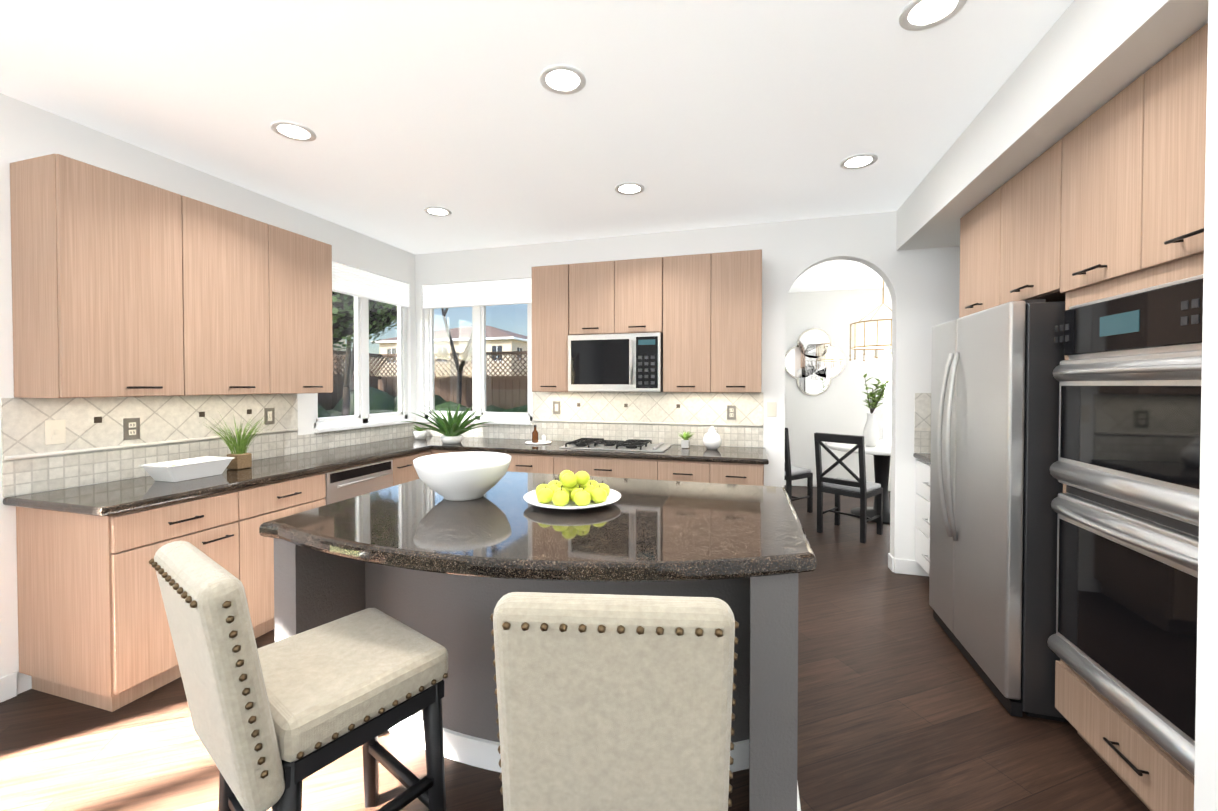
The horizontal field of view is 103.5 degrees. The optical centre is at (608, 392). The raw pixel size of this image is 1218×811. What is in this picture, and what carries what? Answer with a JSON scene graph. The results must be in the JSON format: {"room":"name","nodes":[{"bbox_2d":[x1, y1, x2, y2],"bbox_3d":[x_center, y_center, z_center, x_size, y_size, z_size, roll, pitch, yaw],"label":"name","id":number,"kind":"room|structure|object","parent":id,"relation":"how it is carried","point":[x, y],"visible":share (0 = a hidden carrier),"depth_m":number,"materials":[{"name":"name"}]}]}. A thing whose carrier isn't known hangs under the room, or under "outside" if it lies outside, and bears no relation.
{"room":"kitchen","nodes":[
{"label":"kitchen","id":0,"kind":"room"},
{"bbox_2d":[0,93,415,693],"bbox_3d":[-3.040,0.037,1.349,0.120,2.740,7.570,0,1,16],"label":"wall","id":1,"kind":"structure","parent":0,"point":[28,131],"depth_m":2.53,"materials":[{"name":"white paint"}]},
{"bbox_2d":[0,672,16,702],"bbox_3d":[-2.837,1.346,1.819,0.013,0.110,0.810,0,1,16],"label":"baseboard","id":2,"kind":"structure","parent":1,"relation":"attached to","point":[8,686],"depth_m":2.18,"materials":[{"name":"white"}]},
{"bbox_2d":[44,420,65,444],"bbox_3d":[-2.674,0.193,2.322,0.013,0.116,0.072,0,1,16],"label":"switch plate","id":3,"kind":"object","parent":1,"relation":"attached to","point":[55,431],"visible":1,"depth_m":2.32,"materials":[{"name":"beige plastic"}]},
{"bbox_2d":[10,153,189,397],"bbox_3d":[-2.493,-0.511,2.372,0.342,1.066,0.477,0,1,16],"label":"upper cabinet","id":4,"kind":"object","parent":1,"relation":"attached to","point":[123,286],"depth_m":2.21,"materials":[{"name":"brown wood"}]},
{"bbox_2d":[123,418,139,439],"bbox_3d":[-2.592,0.199,2.611,0.008,0.116,0.072,0,1,16],"label":"electrical outlet plate","id":5,"kind":"object","parent":1,"relation":"attached to","point":[131,428],"visible":1,"depth_m":2.61,"materials":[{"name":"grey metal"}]},
{"bbox_2d":[186,197,273,395],"bbox_3d":[-2.359,-0.517,2.829,0.342,1.066,0.476,0,1,16],"label":"upper cabinet","id":6,"kind":"object","parent":1,"relation":"attached to","point":[231,254],"depth_m":2.78,"materials":[{"name":"brown wood"}]},
{"bbox_2d":[264,408,274,424],"bbox_3d":[-2.370,0.168,3.358,0.013,0.116,0.072,0,1,16],"label":"electrical outlet plate","id":7,"kind":"object","parent":1,"relation":"attached to","point":[269,412],"visible":1,"depth_m":3.35,"materials":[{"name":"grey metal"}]},
{"bbox_2d":[274,226,332,393],"bbox_3d":[-2.225,-0.524,3.286,0.342,1.066,0.477,0,1,16],"label":"upper cabinet","id":8,"kind":"object","parent":1,"relation":"attached to","point":[303,336],"depth_m":3.23,"materials":[{"name":"brown wood"}]},
{"bbox_2d":[314,262,413,432],"bbox_3d":[-2.160,-0.378,4.250,0.140,1.375,1.105,0,1,16],"label":"window","id":9,"kind":"structure","parent":1,"relation":"in","point":[362,287],"depth_m":4.25,"materials":[{"name":"white"}]},
{"bbox_2d":[0,0,1072,291],"bbox_3d":[0.597,-1.381,1.927,6.760,0.080,10.770,0,1,16],"label":"ceiling","id":10,"kind":"structure","parent":0,"point":[692,114],"depth_m":2.21,"materials":[{"name":"white paint"}]},
{"bbox_2d":[270,121,316,141],"bbox_3d":[-1.627,-1.344,2.482,0.200,0.010,0.200,0,1,16],"label":"recessed light","id":11,"kind":"object","parent":10,"relation":"in","point":[293,131],"visible":1,"depth_m":2.48,"materials":[{"name":"white"}]},
{"bbox_2d":[424,206,451,216],"bbox_3d":[-1.292,-1.361,3.624,0.200,0.010,0.200,0,1,16],"label":"recessed light","id":12,"kind":"object","parent":10,"relation":"in","point":[437,211],"visible":1,"depth_m":3.62,"materials":[{"name":"white"}]},
{"bbox_2d":[539,64,585,94],"bbox_3d":[-0.198,-1.338,2.062,0.200,0.010,0.200,0,1,16],"label":"recessed light","id":13,"kind":"object","parent":10,"relation":"in","point":[562,79],"visible":1,"depth_m":2.06,"materials":[{"name":"white"}]},
{"bbox_2d":[615,182,644,194],"bbox_3d":[0.138,-1.355,3.204,0.200,0.010,0.200,0,1,16],"label":"recessed light","id":14,"kind":"object","parent":10,"relation":"in","point":[629,188],"visible":1,"depth_m":3.20,"materials":[{"name":"white"}]},
{"bbox_2d":[840,153,877,169],"bbox_3d":[1.462,-1.349,2.815,0.200,0.010,0.200,0,1,16],"label":"recessed light","id":15,"kind":"object","parent":10,"relation":"in","point":[858,161],"visible":0.98,"depth_m":2.81,"materials":[{"name":"white"}]},
{"bbox_2d":[849,280,891,360],"bbox_3d":[2.959,-0.868,5.186,0.660,1.040,0.659,0,1,16],"label":"chandelier","id":16,"kind":"object","parent":10,"relation":"hanging from","point":[870,334],"visible":0.56,"depth_m":5.03,"materials":[{"name":"white glass"}]},
{"bbox_2d":[899,0,966,30],"bbox_3d":[1.126,-1.332,1.673,0.200,0.010,0.200,0,1,16],"label":"recessed light","id":17,"kind":"object","parent":10,"relation":"in","point":[917,15],"visible":1,"depth_m":1.69,"materials":[{"name":"white"}]},
{"bbox_2d":[896,0,1207,250],"bbox_3d":[2.192,-1.196,2.288,0.800,0.300,2.544,0,1,16],"label":"soffit beam","id":18,"kind":"structure","parent":10,"relation":"attached to","point":[1082,61],"depth_m":1.83,"materials":[{"name":"white paint"}]},
{"bbox_2d":[0,485,1149,810],"bbox_3d":[0.597,1.429,1.969,6.760,0.060,10.770,0,1,16],"label":"floor","id":19,"kind":"structure","parent":0,"point":[900,707],"depth_m":1.92,"materials":[{"name":"brown wood"}]},
{"bbox_2d":[16,508,244,711],"bbox_3d":[-2.331,0.952,2.371,0.665,0.880,0.525,0,1,16],"label":"base cabinet","id":20,"kind":"object","parent":19,"relation":"on","point":[93,628],"depth_m":2.13,"materials":[{"name":"brown wood"}]},
{"bbox_2d":[3,436,768,539],"bbox_3d":[-0.730,0.482,3.037,3.357,0.038,2.797,0,1,16],"label":"countertop","id":21,"kind":"structure","parent":20,"relation":"on","point":[238,502],"depth_m":3.17,"materials":[{"name":"brown stone"}]},
{"bbox_2d":[139,456,234,481],"bbox_3d":[-2.300,0.422,2.633,0.207,0.090,0.334,0,1,16],"label":"rectangular tray","id":22,"kind":"object","parent":21,"relation":"on","point":[185,469],"visible":1,"depth_m":2.58,"materials":[{"name":"white ceramic"}]},
{"bbox_2d":[205,410,270,469],"bbox_3d":[-2.251,0.286,2.916,0.424,0.354,0.418,0,1,16],"label":"grass plant","id":23,"kind":"object","parent":21,"relation":"on","point":[242,459],"visible":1,"depth_m":2.89,"materials":[{"name":"plant"}]},
{"bbox_2d":[412,425,427,438],"bbox_3d":[-1.773,0.368,4.499,0.216,0.143,0.170,0,1,16],"label":"potted plant","id":24,"kind":"object","parent":21,"relation":"on","point":[420,434],"visible":0.81,"depth_m":4.48,"materials":[{"name":"white ceramic"}]},
{"bbox_2d":[403,405,488,443],"bbox_3d":[-1.339,0.271,4.115,0.790,0.350,0.808,0,1,16],"label":"agave plant","id":25,"kind":"object","parent":21,"relation":"on","point":[451,430],"visible":1,"depth_m":4.11,"materials":[{"name":"green plant"}]},
{"bbox_2d":[525,425,551,444],"bbox_3d":[-0.615,0.366,4.180,0.230,0.158,0.230,0,1,16],"label":"tray","id":26,"kind":"object","parent":21,"relation":"on","point":[536,441],"visible":1,"depth_m":4.17,"materials":[{"name":"white ceramic"}]},
{"bbox_2d":[678,431,693,447],"bbox_3d":[0.618,0.375,3.872,0.162,0.149,0.133,0,1,16],"label":"plant","id":27,"kind":"object","parent":21,"relation":"on","point":[685,442],"visible":1,"depth_m":3.84,"materials":[{"name":"green plant"}]},
{"bbox_2d":[703,426,721,449],"bbox_3d":[0.816,0.358,3.801,0.148,0.185,0.145,0,1,16],"label":"ceramic jar","id":28,"kind":"object","parent":21,"relation":"on","point":[712,439],"visible":1,"depth_m":3.75,"materials":[{"name":"white ceramic"}]},
{"bbox_2d":[245,536,273,638],"bbox_3d":[-2.180,0.945,2.883,0.665,0.880,0.541,0,1,16],"label":"base cabinet","id":29,"kind":"object","parent":19,"relation":"on","point":[259,552],"depth_m":2.64,"materials":[{"name":"brown wood"}]},
{"bbox_2d":[149,541,447,810],"bbox_3d":[-0.803,0.894,1.303,0.467,1.031,0.583,1,1,37],"label":"stool","id":30,"kind":"object","parent":19,"relation":"on","point":[275,724],"visible":1,"depth_m":1.15,"materials":[{"name":"fabric"}]},
{"bbox_2d":[274,555,800,810],"bbox_3d":[-0.200,0.966,2.091,1.869,0.861,1.171,0,1,16],"label":"kitchen island","id":31,"kind":"object","parent":19,"relation":"on","point":[455,614],"depth_m":1.80,"materials":[{"name":"gray paint"},{"name":"dark granite"}]},
{"bbox_2d":[259,471,816,622],"bbox_3d":[-0.209,0.506,2.034,1.930,0.058,1.333,0,1,16],"label":"island countertop","id":32,"kind":"structure","parent":31,"relation":"on","point":[746,547],"depth_m":1.69,"materials":[{"name":"brown stone"}]},
{"bbox_2d":[413,451,510,500],"bbox_3d":[-0.660,0.387,2.182,0.428,0.175,0.428,0,1,16],"label":"ribbed bowl","id":33,"kind":"object","parent":32,"relation":"on","point":[458,476],"visible":1,"depth_m":2.06,"materials":[{"name":"white ceramic"}]},
{"bbox_2d":[523,470,620,509],"bbox_3d":[-0.155,0.407,2.055,0.416,0.138,0.416,0,1,16],"label":"plate","id":34,"kind":"object","parent":32,"relation":"on","point":[579,490],"visible":1,"depth_m":1.98,"materials":[{"name":"white ceramic"}]},
{"bbox_2d":[490,592,738,810],"bbox_3d":[0.022,0.896,1.148,0.467,1.031,0.583,0,1,4],"label":"stool","id":35,"kind":"object","parent":19,"relation":"on","point":[608,702],"visible":1,"depth_m":0.89,"materials":[{"name":"fabric"}]},
{"bbox_2d":[784,428,812,512],"bbox_3d":[1.956,0.861,5.426,0.490,0.972,0.440,-1,1,-34],"label":"chair","id":36,"kind":"object","parent":19,"relation":"on","point":[793,473],"visible":0.46,"depth_m":5.24,"materials":[{"name":"black paint"}]},
{"bbox_2d":[814,432,882,543],"bbox_3d":[2.289,0.874,4.596,0.490,0.972,0.440,-1,1,-41],"label":"chair","id":37,"kind":"object","parent":19,"relation":"on","point":[862,489],"visible":1,"depth_m":4.50,"materials":[{"name":"black paint"}]},
{"bbox_2d":[825,440,890,523],"bbox_3d":[2.959,0.963,5.213,1.120,0.775,1.120,0,1,16],"label":"dining table","id":38,"kind":"object","parent":19,"relation":"on","point":[880,452],"visible":0.44,"depth_m":5.15,"materials":[{"name":"white wood"}]},
{"bbox_2d":[863,374,890,446],"bbox_3d":[2.832,0.189,5.096,0.303,0.773,0.464,0,1,16],"label":"vase","id":39,"kind":"object","parent":38,"relation":"on","point":[871,434],"visible":0.96,"depth_m":5.06,"materials":[{"name":"white ceramic"}]},
{"bbox_2d":[913,393,930,573],"bbox_3d":[2.503,0.696,3.192,0.690,1.368,0.683,0,1,16],"label":"cabinet","id":40,"kind":"object","parent":19,"relation":"on","point":[922,434],"visible":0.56,"depth_m":3.54,"materials":[{"name":"white wood"}]},
{"bbox_2d":[929,299,1068,722],"bbox_3d":[2.178,0.497,2.400,0.846,1.790,0.925,0,1,16],"label":"fridge","id":41,"kind":"object","parent":19,"relation":"on","point":[996,487],"visible":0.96,"depth_m":2.12,"materials":[{"name":"grey metal"}]},
{"bbox_2d":[1043,23,1207,810],"bbox_3d":[2.016,0.188,1.481,0.665,2.436,0.850,0,1,16],"label":"tall cabinet","id":42,"kind":"object","parent":19,"relation":"on","point":[1094,221],"depth_m":1.56,"materials":[{"name":"brown wood"}]},
{"bbox_2d":[415,211,959,560],"bbox_3d":[1.253,-0.001,3.970,6.640,2.740,0.120,0,1,16],"label":"wall","id":43,"kind":"structure","parent":0,"point":[923,285],"depth_m":3.83,"materials":[{"name":"white paint"}]},
{"bbox_2d":[420,278,532,424],"bbox_3d":[-1.284,-0.384,4.684,1.215,1.375,0.140,0,1,16],"label":"window","id":44,"kind":"structure","parent":43,"relation":"in","point":[478,297],"depth_m":4.68,"materials":[{"name":"white"}]},
{"bbox_2d":[532,264,567,391],"bbox_3d":[-0.451,-0.538,4.216,0.338,1.066,0.347,0,1,16],"label":"upper cabinet","id":45,"kind":"object","parent":43,"relation":"attached to","point":[549,283],"depth_m":4.05,"materials":[{"name":"brown wood"}]},
{"bbox_2d":[553,401,559,413],"bbox_3d":[-0.481,0.143,4.401,0.072,0.116,0.013,0,1,16],"label":"electrical outlet plate","id":46,"kind":"object","parent":43,"relation":"attached to","point":[556,407],"visible":1,"depth_m":4.40,"materials":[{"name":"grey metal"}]},
{"bbox_2d":[568,260,615,334],"bbox_3d":[-0.097,-0.774,4.108,0.391,0.591,0.347,0,1,16],"label":"upper cabinet","id":47,"kind":"object","parent":43,"relation":"attached to","point":[591,285],"depth_m":3.94,"materials":[{"name":"brown wood"}]},
{"bbox_2d":[616,257,663,333],"bbox_3d":[0.279,-0.772,3.998,0.392,0.591,0.347,0,1,16],"label":"upper cabinet","id":48,"kind":"object","parent":43,"relation":"attached to","point":[639,282],"depth_m":3.83,"materials":[{"name":"brown wood"}]},
{"bbox_2d":[568,332,662,391],"bbox_3d":[0.079,-0.237,4.019,0.773,0.466,0.436,0,1,16],"label":"microwave","id":49,"kind":"object","parent":48,"relation":"attached to","point":[628,362],"visible":0.98,"depth_m":3.84,"materials":[{"name":"grey metal"}]},
{"bbox_2d":[663,253,711,391],"bbox_3d":[0.650,-0.533,3.893,0.371,1.066,0.347,0,1,16],"label":"upper cabinet","id":50,"kind":"object","parent":43,"relation":"attached to","point":[702,313],"depth_m":3.72,"materials":[{"name":"brown wood"}]},
{"bbox_2d":[727,405,735,419],"bbox_3d":[1.012,0.169,3.966,0.072,0.116,0.008,0,1,16],"label":"electrical outlet plate","id":51,"kind":"object","parent":43,"relation":"attached to","point":[731,412],"visible":1,"depth_m":3.96,"materials":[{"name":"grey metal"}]},
{"bbox_2d":[712,249,761,392],"bbox_3d":[1.006,-0.531,3.788,0.372,1.066,0.347,0,1,16],"label":"upper cabinet","id":52,"kind":"object","parent":43,"relation":"attached to","point":[736,275],"depth_m":3.62,"materials":[{"name":"brown wood"}]},
{"bbox_2d":[767,402,775,416],"bbox_3d":[1.316,0.140,3.884,0.072,0.116,0.013,0,1,16],"label":"switch plate","id":53,"kind":"object","parent":43,"relation":"attached to","point":[771,409],"visible":1,"depth_m":3.88,"materials":[{"name":"beige plastic"}]},
{"bbox_2d":[888,553,891,568],"bbox_3d":[3.249,1.321,3.472,2.179,0.110,0.014,0,1,16],"label":"baseboard","id":54,"kind":"structure","parent":43,"relation":"attached to","point":[889,555],"depth_m":3.73,"materials":[{"name":"white wood"}]},
{"bbox_2d":[892,556,928,575],"bbox_3d":[2.549,1.320,3.539,0.799,0.110,0.014,0,1,16],"label":"baseboard","id":55,"kind":"structure","parent":43,"relation":"attached to","point":[901,566],"depth_m":3.62,"materials":[{"name":"white"}]},
{"bbox_2d":[785,287,891,482],"bbox_3d":[3.173,-0.041,6.710,4.200,2.740,0.120,0,1,16],"label":"wall","id":56,"kind":"structure","parent":0,"point":[838,406],"depth_m":6.66,"materials":[{"name":"white paint"}]},
{"bbox_2d":[785,328,845,395],"bbox_3d":[2.864,-0.421,6.716,0.804,0.944,0.026,0,1,16],"label":"mirror","id":57,"kind":"object","parent":56,"relation":"attached to","point":[815,361],"visible":0.92,"depth_m":6.70,"materials":[{"name":"silver metal"}]},
{"bbox_2d":[784,478,890,490],"bbox_3d":[3.145,1.274,6.667,4.179,0.110,0.013,0,1,16],"label":"baseboard","id":58,"kind":"structure","parent":56,"relation":"attached to","point":[799,482],"depth_m":6.78,"materials":[{"name":"white wood"}]},
{"bbox_2d":[879,350,891,440],"bbox_3d":[4.279,-0.076,6.358,1.280,1.780,0.140,0,1,16],"label":"dining room window","id":59,"kind":"structure","parent":56,"relation":"in","point":[882,358],"depth_m":6.53,"materials":[{"name":"white"}]},
{"bbox_2d":[959,191,994,317],"bbox_3d":[2.358,-0.739,2.584,0.637,0.616,0.495,0,1,16],"label":"upper cabinet","id":60,"kind":"object","parent":0,"relation":"attached to","point":[977,227],"depth_m":2.67,"materials":[{"name":"brown wood"}]},
{"bbox_2d":[995,150,1046,305],"bbox_3d":[2.219,-0.732,2.109,0.637,0.616,0.495,0,1,16],"label":"upper cabinet","id":61,"kind":"object","parent":0,"relation":"attached to","point":[1021,202],"depth_m":2.24,"materials":[{"name":"brown wood"}]},
{"bbox_2d":[1194,0,1217,810],"bbox_3d":[1.169,0.075,-1.213,0.780,2.740,4.785,0,1,16],"label":"wall","id":62,"kind":"structure","parent":0,"point":[1206,765],"depth_m":1.17,"materials":[{"name":"white paint"}]},
{"label":"outside","id":63,"kind":"structure","parent":0,"visible":0},
{"bbox_3d":[-3.021,1.315,16.513,75.000,0.060,90.000,0,1,16],"label":"ground","id":64,"kind":"structure","parent":63,"visible":0},
{"bbox_2d":[333,339,345,375],"bbox_3d":[-26.417,-2.600,29.062,14.000,7.400,14.000,0,1,16],"label":"house","id":65,"kind":"structure","parent":64,"relation":"on","point":[343,340],"depth_m":33.13,"materials":[{"name":"paint"}]},
{"bbox_2d":[318,350,387,410],"bbox_3d":[-7.290,0.378,2.321,0.100,2.230,17.242,0,1,16],"label":"fence","id":66,"kind":"object","parent":64,"relation":"on","point":[336,381],"depth_m":9.29,"materials":[{"name":"brown wood"}]},
{"bbox_2d":[332,291,396,351],"bbox_3d":[-3.951,-0.701,6.287,3.451,4.276,3.888,0,1,16],"label":"tree","id":67,"kind":"object","parent":64,"relation":"on","point":[347,314],"depth_m":6.70,"materials":[{"name":"green plant"}]},
{"bbox_2d":[342,311,396,415],"bbox_3d":[-4.610,-1.024,9.142,2.916,4.839,3.499,0,1,16],"label":"tree","id":68,"kind":"object","parent":64,"relation":"on","point":[345,405],"depth_m":8.22,"materials":[{"name":"green plant"}]},
{"bbox_2d":[318,386,527,417],"bbox_3d":[-6.378,0.875,6.983,11.132,2.068,8.193,0,1,16],"label":"bushes","id":69,"kind":"object","parent":64,"relation":"on","point":[393,401],"depth_m":8.95,"materials":[{"name":"green plant"}]},
{"bbox_2d":[333,351,527,410],"bbox_3d":[-3.006,0.268,9.822,21.642,2.230,0.100,0,1,16],"label":"fence","id":70,"kind":"object","parent":64,"relation":"on","point":[507,395],"depth_m":9.75,"materials":[{"name":"brown wood"}]},
{"bbox_2d":[371,326,526,376],"bbox_3d":[-13.557,-3.004,49.773,15.000,7.600,13.000,0,1,16],"label":"house","id":71,"kind":"structure","parent":64,"relation":"on","point":[445,344],"depth_m":43.79,"materials":[{"name":"paint"}]},
{"bbox_2d":[441,308,471,404],"bbox_3d":[-2.820,-1.194,9.094,3.686,5.180,3.150,0,1,16],"label":"tree","id":72,"kind":"object","parent":64,"relation":"on","point":[459,385],"depth_m":9.21,"materials":[{"name":"brown plant"}]},
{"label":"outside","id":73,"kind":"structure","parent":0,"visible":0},
{"bbox_2d":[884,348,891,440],"bbox_3d":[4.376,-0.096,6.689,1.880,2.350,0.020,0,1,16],"label":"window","id":74,"kind":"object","parent":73,"point":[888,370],"depth_m":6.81,"materials":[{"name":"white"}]}
]}

